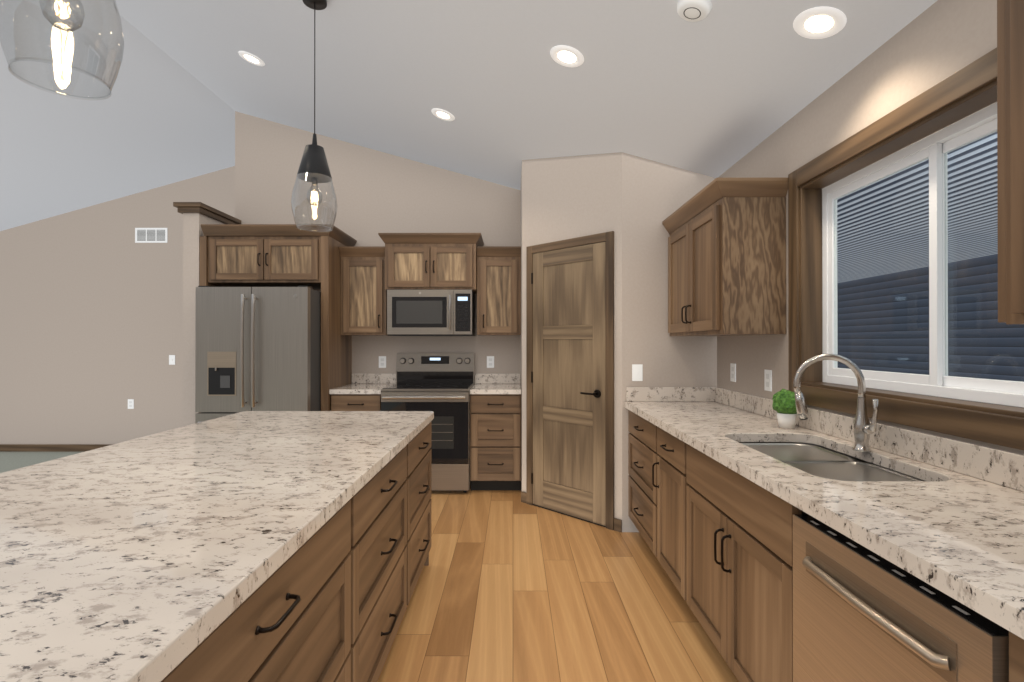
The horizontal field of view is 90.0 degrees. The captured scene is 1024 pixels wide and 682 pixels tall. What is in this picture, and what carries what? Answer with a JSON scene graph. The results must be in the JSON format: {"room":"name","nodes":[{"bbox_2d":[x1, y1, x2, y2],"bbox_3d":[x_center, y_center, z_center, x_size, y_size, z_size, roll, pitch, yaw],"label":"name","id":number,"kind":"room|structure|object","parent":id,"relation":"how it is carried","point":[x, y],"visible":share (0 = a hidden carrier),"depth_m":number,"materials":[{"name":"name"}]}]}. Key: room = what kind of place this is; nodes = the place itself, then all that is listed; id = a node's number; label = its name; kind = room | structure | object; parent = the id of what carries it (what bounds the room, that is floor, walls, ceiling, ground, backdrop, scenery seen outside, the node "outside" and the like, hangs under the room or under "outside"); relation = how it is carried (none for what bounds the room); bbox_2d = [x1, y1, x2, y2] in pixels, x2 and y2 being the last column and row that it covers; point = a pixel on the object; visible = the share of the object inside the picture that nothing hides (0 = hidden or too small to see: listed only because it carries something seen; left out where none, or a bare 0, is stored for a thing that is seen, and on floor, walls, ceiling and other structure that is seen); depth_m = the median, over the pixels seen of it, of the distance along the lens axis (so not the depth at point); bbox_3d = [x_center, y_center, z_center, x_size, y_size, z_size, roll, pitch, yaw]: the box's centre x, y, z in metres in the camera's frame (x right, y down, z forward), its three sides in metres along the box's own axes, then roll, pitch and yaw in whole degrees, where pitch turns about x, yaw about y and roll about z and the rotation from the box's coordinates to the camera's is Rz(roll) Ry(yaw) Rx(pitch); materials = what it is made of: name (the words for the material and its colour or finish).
{"room":"kitchen","nodes":[
{"label":"kitchen","id":0,"kind":"room"},
{"bbox_2d":[0,452,81,472],"bbox_3d":[-4.921,1.351,1.881,5.050,0.050,8.950,0,0,0],"label":"floor","id":1,"kind":"structure","parent":0,"point":[9,461],"depth_m":5.83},
{"bbox_2d":[0,166,234,443],"bbox_3d":[-2.853,-0.486,6.267,8.870,3.650,0.120,0,0,0],"label":"wall","id":2,"kind":"structure","parent":0,"point":[91,319],"depth_m":6.21,"materials":[{"name":"paint"}]},
{"bbox_2d":[0,444,112,451],"bbox_3d":[-5.083,1.296,6.197,4.409,0.085,0.014,0,0,0],"label":"baseboard","id":3,"kind":"structure","parent":2,"relation":"attached to","point":[85,448],"depth_m":6.20,"materials":[{"name":"brown wood"}]},
{"bbox_2d":[128,399,133,408],"bbox_3d":[-4.618,0.763,6.202,0.072,0.116,0.006,0,0,0],"label":"electrical outlet plate","id":4,"kind":"object","parent":2,"relation":"attached to","point":[130,401],"depth_m":6.20,"materials":[{"name":"white plastic"}]},
{"bbox_2d":[135,228,167,242],"bbox_3d":[-4.373,-1.282,6.206,0.390,0.180,0.009,0,0,0],"label":"air vent","id":5,"kind":"object","parent":2,"relation":"in","point":[151,235],"visible":1,"depth_m":6.20,"materials":[{"name":"white plastic"}]},
{"bbox_2d":[169,355,174,364],"bbox_3d":[-4.118,0.228,6.200,0.072,0.116,0.011,0,0,0],"label":"electrical outlet plate","id":6,"kind":"object","parent":2,"relation":"attached to","point":[171,357],"depth_m":6.20,"materials":[{"name":"white plastic"}]},
{"bbox_2d":[0,0,234,230],"bbox_3d":[-5.109,-1.705,1.840,4.676,1.400,9.050,0,0,0],"label":"ceiling","id":7,"kind":"structure","parent":0,"point":[158,117],"depth_m":4.81,"materials":[{"name":"paint"}]},
{"bbox_2d":[183,213,224,426],"bbox_3d":[-2.810,0.086,5.344,0.140,2.500,1.723,0,0,0],"label":"wall","id":8,"kind":"structure","parent":0,"point":[192,229],"depth_m":4.48,"materials":[{"name":"paint"}]},
{"bbox_2d":[173,202,240,223],"bbox_3d":[-2.820,-1.162,5.325,0.240,0.085,1.768,0,0,0],"label":"trim","id":9,"kind":"structure","parent":8,"relation":"on","point":[203,209],"depth_m":4.53,"materials":[{"name":"brown wood"}]},
{"bbox_2d":[235,111,520,384],"bbox_3d":[-0.667,-0.490,5.163,4.194,3.650,0.120,0,0,0],"label":"wall","id":10,"kind":"structure","parent":0,"point":[376,192],"depth_m":5.11,"materials":[{"name":"paint"}]},
{"bbox_2d":[379,356,385,367],"bbox_3d":[-1.290,0.209,5.097,0.072,0.116,0.006,0,0,0],"label":"electrical outlet plate","id":11,"kind":"object","parent":10,"relation":"attached to","point":[382,359],"depth_m":5.10,"materials":[{"name":"white plastic"}]},
{"bbox_2d":[339,233,520,334],"bbox_3d":[-0.755,-0.517,4.864,1.675,0.923,0.474,0,0,0],"label":"upper cabinet","id":12,"kind":"object","parent":10,"relation":"attached to","point":[490,276],"visible":0.98,"depth_m":4.73,"materials":[{"name":"brown wood"}]},
{"bbox_2d":[387,290,475,335],"bbox_3d":[-0.751,-0.257,4.859,0.774,0.419,0.479,0,0,0],"label":"microwave","id":13,"kind":"object","parent":12,"relation":"attached to","point":[431,312],"visible":1,"depth_m":4.66,"materials":[{"name":"metal"}]},
{"bbox_2d":[487,356,493,367],"bbox_3d":[-0.214,0.209,5.095,0.072,0.116,0.006,0,0,0],"label":"electrical outlet plate","id":14,"kind":"object","parent":10,"relation":"attached to","point":[490,359],"depth_m":5.09,"materials":[{"name":"white plastic"}]},
{"bbox_2d":[102,0,936,189],"bbox_3d":[-0.594,-1.749,1.831,4.354,1.310,9.050,0,0,0],"label":"ceiling","id":15,"kind":"structure","parent":0,"point":[722,87],"depth_m":2.99,"materials":[{"name":"paint"}]},
{"bbox_2d":[0,0,123,99],"bbox_3d":[-1.038,-1.202,1.184,0.228,1.210,0.228,0,0,0],"label":"pendant light","id":16,"kind":"object","parent":15,"relation":"hanging from","point":[13,69],"visible":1,"depth_m":1.20,"materials":[{"name":"clear glass"}]},
{"bbox_2d":[238,51,264,65],"bbox_3d":[-1.893,-2.053,3.725,0.173,0.053,0.180,0,0,0],"label":"recessed light","id":17,"kind":"object","parent":15,"relation":"in","point":[251,58],"visible":1,"depth_m":3.71,"materials":[{"name":"white"}]},
{"bbox_2d":[291,0,337,231],"bbox_3d":[-1.035,-1.196,2.686,0.228,1.215,0.228,0,0,0],"label":"pendant light","id":18,"kind":"object","parent":15,"relation":"hanging from","point":[314,169],"visible":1,"depth_m":2.66,"materials":[{"name":"clear glass"}]},
{"bbox_2d":[431,108,454,120],"bbox_3d":[-0.508,-1.668,3.776,0.173,0.053,0.180,0,0,0],"label":"recessed light","id":19,"kind":"object","parent":15,"relation":"in","point":[442,114],"visible":1,"depth_m":3.76,"materials":[{"name":"white"}]},
{"bbox_2d":[550,45,583,66],"bbox_3d":[0.281,-1.451,2.614,0.173,0.053,0.180,0,0,0],"label":"recessed light","id":20,"kind":"object","parent":15,"relation":"in","point":[565,56],"visible":1,"depth_m":2.60,"materials":[{"name":"white"}]},
{"bbox_2d":[677,0,711,21],"bbox_3d":[0.724,-1.319,2.033,0.131,0.062,0.136,0,0,0],"label":"smoke detector","id":21,"kind":"object","parent":15,"relation":"attached to","point":[693,10],"visible":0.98,"depth_m":2.01,"materials":[{"name":"white plastic"}]},
{"bbox_2d":[793,6,846,38],"bbox_3d":[1.168,-1.206,1.946,0.173,0.053,0.180,0,0,0],"label":"recessed light","id":22,"kind":"object","parent":15,"relation":"in","point":[821,22],"visible":1,"depth_m":1.94,"materials":[{"name":"white"}]},
{"bbox_2d":[377,485,738,681],"bbox_3d":[-0.406,1.351,1.872,3.980,0.050,8.950,0,0,0],"label":"floor","id":23,"kind":"structure","parent":0,"point":[510,586],"depth_m":2.54,"materials":[{"name":"brown wood"}]},
{"bbox_2d":[195,286,320,422],"bbox_3d":[-2.128,0.440,4.587,0.918,1.787,0.971,0,0,0],"label":"refrigerator","id":24,"kind":"object","parent":23,"relation":"on","point":[257,348],"visible":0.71,"depth_m":4.18,"materials":[{"name":"metal"}]},
{"bbox_2d":[161,493,356,681],"bbox_3d":[-0.848,0.890,1.015,0.740,0.868,1.028,0,0,0],"label":"base cabinet","id":25,"kind":"object","parent":23,"relation":"on","point":[328,600],"depth_m":1.16,"materials":[{"name":"brown wood"}]},
{"bbox_2d":[199,224,356,412],"bbox_3d":[-2.143,0.165,4.753,1.190,2.338,0.698,0,0,0],"label":"tall cabinet","id":26,"kind":"object","parent":23,"relation":"on","point":[261,255],"visible":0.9,"depth_m":4.47,"materials":[{"name":"brown wood"}]},
{"bbox_2d":[357,439,412,681],"bbox_3d":[-0.837,0.892,1.929,0.720,0.868,0.800,0,0,0],"label":"base cabinet","id":27,"kind":"object","parent":23,"relation":"on","point":[385,503],"depth_m":1.91,"materials":[{"name":"brown wood"}]},
{"bbox_2d":[413,422,430,590],"bbox_3d":[-0.845,0.895,2.688,0.740,0.868,0.718,0,0,0],"label":"base cabinet","id":28,"kind":"object","parent":23,"relation":"on","point":[422,441],"depth_m":2.71,"materials":[{"name":"brown wood"}]},
{"bbox_2d":[0,411,433,681],"bbox_3d":[-1.036,0.436,1.758,1.145,0.042,2.614,0,0,0],"label":"countertop","id":29,"kind":"structure","parent":28,"relation":"on","point":[159,557],"depth_m":1.14,"materials":[{"name":"stone"}]},
{"bbox_2d":[331,394,520,489],"bbox_3d":[-0.755,0.901,4.770,1.675,0.867,0.654,0,0,0],"label":"base cabinet","id":30,"kind":"object","parent":23,"relation":"on","point":[495,441],"visible":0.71,"depth_m":4.48,"materials":[{"name":"brown wood"}]},
{"bbox_2d":[329,374,520,393],"bbox_3d":[-0.756,0.395,4.781,1.676,0.142,0.634,0,0,0],"label":"countertop","id":31,"kind":"structure","parent":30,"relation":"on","point":[484,383],"depth_m":5.00,"materials":[{"name":"stone"}]},
{"bbox_2d":[381,353,474,492],"bbox_3d":[-0.755,0.727,4.727,0.767,1.215,0.720,0,0,0],"label":"range oven","id":32,"kind":"object","parent":23,"relation":"on","point":[440,385],"visible":0.77,"depth_m":4.43,"materials":[{"name":"metal"}]},
{"bbox_2d":[628,410,1023,681],"bbox_3d":[1.095,0.892,1.861,0.654,0.867,3.400,0,0,0],"label":"base cabinet","id":33,"kind":"object","parent":23,"relation":"on","point":[717,536],"visible":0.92,"depth_m":1.94,"materials":[{"name":"brown wood"}]},
{"bbox_2d":[625,402,1023,639],"bbox_3d":[1.101,0.436,1.853,0.643,0.042,3.420,0,0,0],"label":"countertop","id":34,"kind":"structure","parent":33,"relation":"on","point":[957,536],"depth_m":1.30,"materials":[{"name":"stone"}]},
{"bbox_2d":[772,389,796,428],"bbox_3d":[1.322,0.324,2.464,0.130,0.186,0.134,0,0,0],"label":"boxwood plant","id":35,"kind":"object","parent":34,"relation":"on","point":[784,405],"visible":0.85,"depth_m":2.43,"materials":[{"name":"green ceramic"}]},
{"bbox_2d":[741,443,922,480],"bbox_3d":[1.139,0.564,1.915,0.450,0.210,0.840,0,0,0],"label":"sink basin","id":36,"kind":"object","parent":34,"relation":"in","point":[818,461],"visible":0.19,"depth_m":1.94,"materials":[{"name":"metal"}]},
{"bbox_2d":[793,354,877,451],"bbox_3d":[1.233,0.232,1.947,0.253,0.367,0.156,0,0,0],"label":"faucet","id":37,"kind":"object","parent":34,"relation":"on","point":[863,428],"visible":1,"depth_m":1.94,"materials":[{"name":"silver metal"}]},
{"bbox_2d":[793,514,1008,681],"bbox_3d":[1.081,0.891,1.146,0.633,0.865,0.610,0,0,0],"label":"dishwasher","id":38,"kind":"object","parent":23,"relation":"on","point":[861,613],"visible":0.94,"depth_m":1.12,"materials":[{"name":"metal"}]},
{"bbox_2d":[521,152,716,531],"bbox_3d":[0.756,-0.096,4.333,1.345,2.858,1.532,0,0,0],"label":"wall","id":39,"kind":"structure","parent":0,"point":[632,202],"depth_m":3.57,"materials":[{"name":"paint"}]},
{"bbox_2d":[526,231,613,529],"bbox_3d":[0.420,0.279,3.901,0.604,2.105,0.605,0,0,0],"label":"pantry door","id":40,"kind":"structure","parent":39,"relation":"in","point":[570,377],"depth_m":3.87,"materials":[{"name":"brown wood"}]},
{"bbox_2d":[632,364,642,380],"bbox_3d":[0.872,0.221,3.559,0.072,0.116,0.011,0,0,0],"label":"electrical outlet plate","id":41,"kind":"object","parent":39,"relation":"attached to","point":[637,372],"depth_m":3.56,"materials":[{"name":"white plastic"}]},
{"bbox_2d":[626,387,1023,491],"bbox_3d":[1.106,0.365,1.853,0.632,0.100,3.420,0,0,0],"label":"backsplash","id":42,"kind":"structure","parent":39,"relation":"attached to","point":[997,466],"depth_m":1.87,"materials":[{"name":"stone"}]},
{"bbox_2d":[717,0,1023,453],"bbox_3d":[1.498,0.082,1.307,0.150,2.484,7.820,0,0,0],"label":"wall","id":43,"kind":"structure","parent":0,"point":[936,42],"depth_m":2.12,"materials":[{"name":"paint"}]},
{"bbox_2d":[662,178,787,335],"bbox_3d":[1.232,-0.434,3.089,0.384,0.799,0.951,0,0,0],"label":"upper cabinet","id":44,"kind":"object","parent":43,"relation":"attached to","point":[727,257],"visible":1,"depth_m":2.66,"materials":[{"name":"brown wood"}]},
{"bbox_2d":[730,363,735,381],"bbox_3d":[1.422,0.203,3.294,0.006,0.116,0.072,0,0,0],"label":"electrical outlet plate","id":45,"kind":"object","parent":43,"relation":"attached to","point":[732,366],"depth_m":3.29,"materials":[{"name":"white plastic"}]},
{"bbox_2d":[764,370,771,390],"bbox_3d":[1.421,0.218,2.843,0.006,0.116,0.072,0,0,0],"label":"electrical outlet plate","id":46,"kind":"object","parent":43,"relation":"attached to","point":[767,373],"depth_m":2.83,"materials":[{"name":"white plastic"}]},
{"bbox_2d":[788,47,1023,450],"bbox_3d":[1.486,-0.275,1.858,0.173,1.153,1.502,0,0,0],"label":"window","id":47,"kind":"structure","parent":43,"relation":"in","point":[967,90],"depth_m":1.90,"materials":[{"name":"brown wood"}]},
{"bbox_2d":[997,0,1023,323],"bbox_3d":[1.228,-0.458,0.695,0.384,0.840,0.921,0,0,0],"label":"upper cabinet","id":48,"kind":"object","parent":43,"relation":"attached to","point":[1010,106],"visible":1,"depth_m":1.10,"materials":[{"name":"brown wood"}]},
{"label":"outside","id":49,"kind":"structure","parent":0,"visible":0},
{"bbox_2d":[833,132,1023,407],"bbox_3d":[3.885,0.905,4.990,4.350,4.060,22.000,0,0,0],"label":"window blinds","id":50,"kind":"object","parent":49,"point":[884,275],"depth_m":6.47,"materials":[{"name":"white plastic"}]}
]}

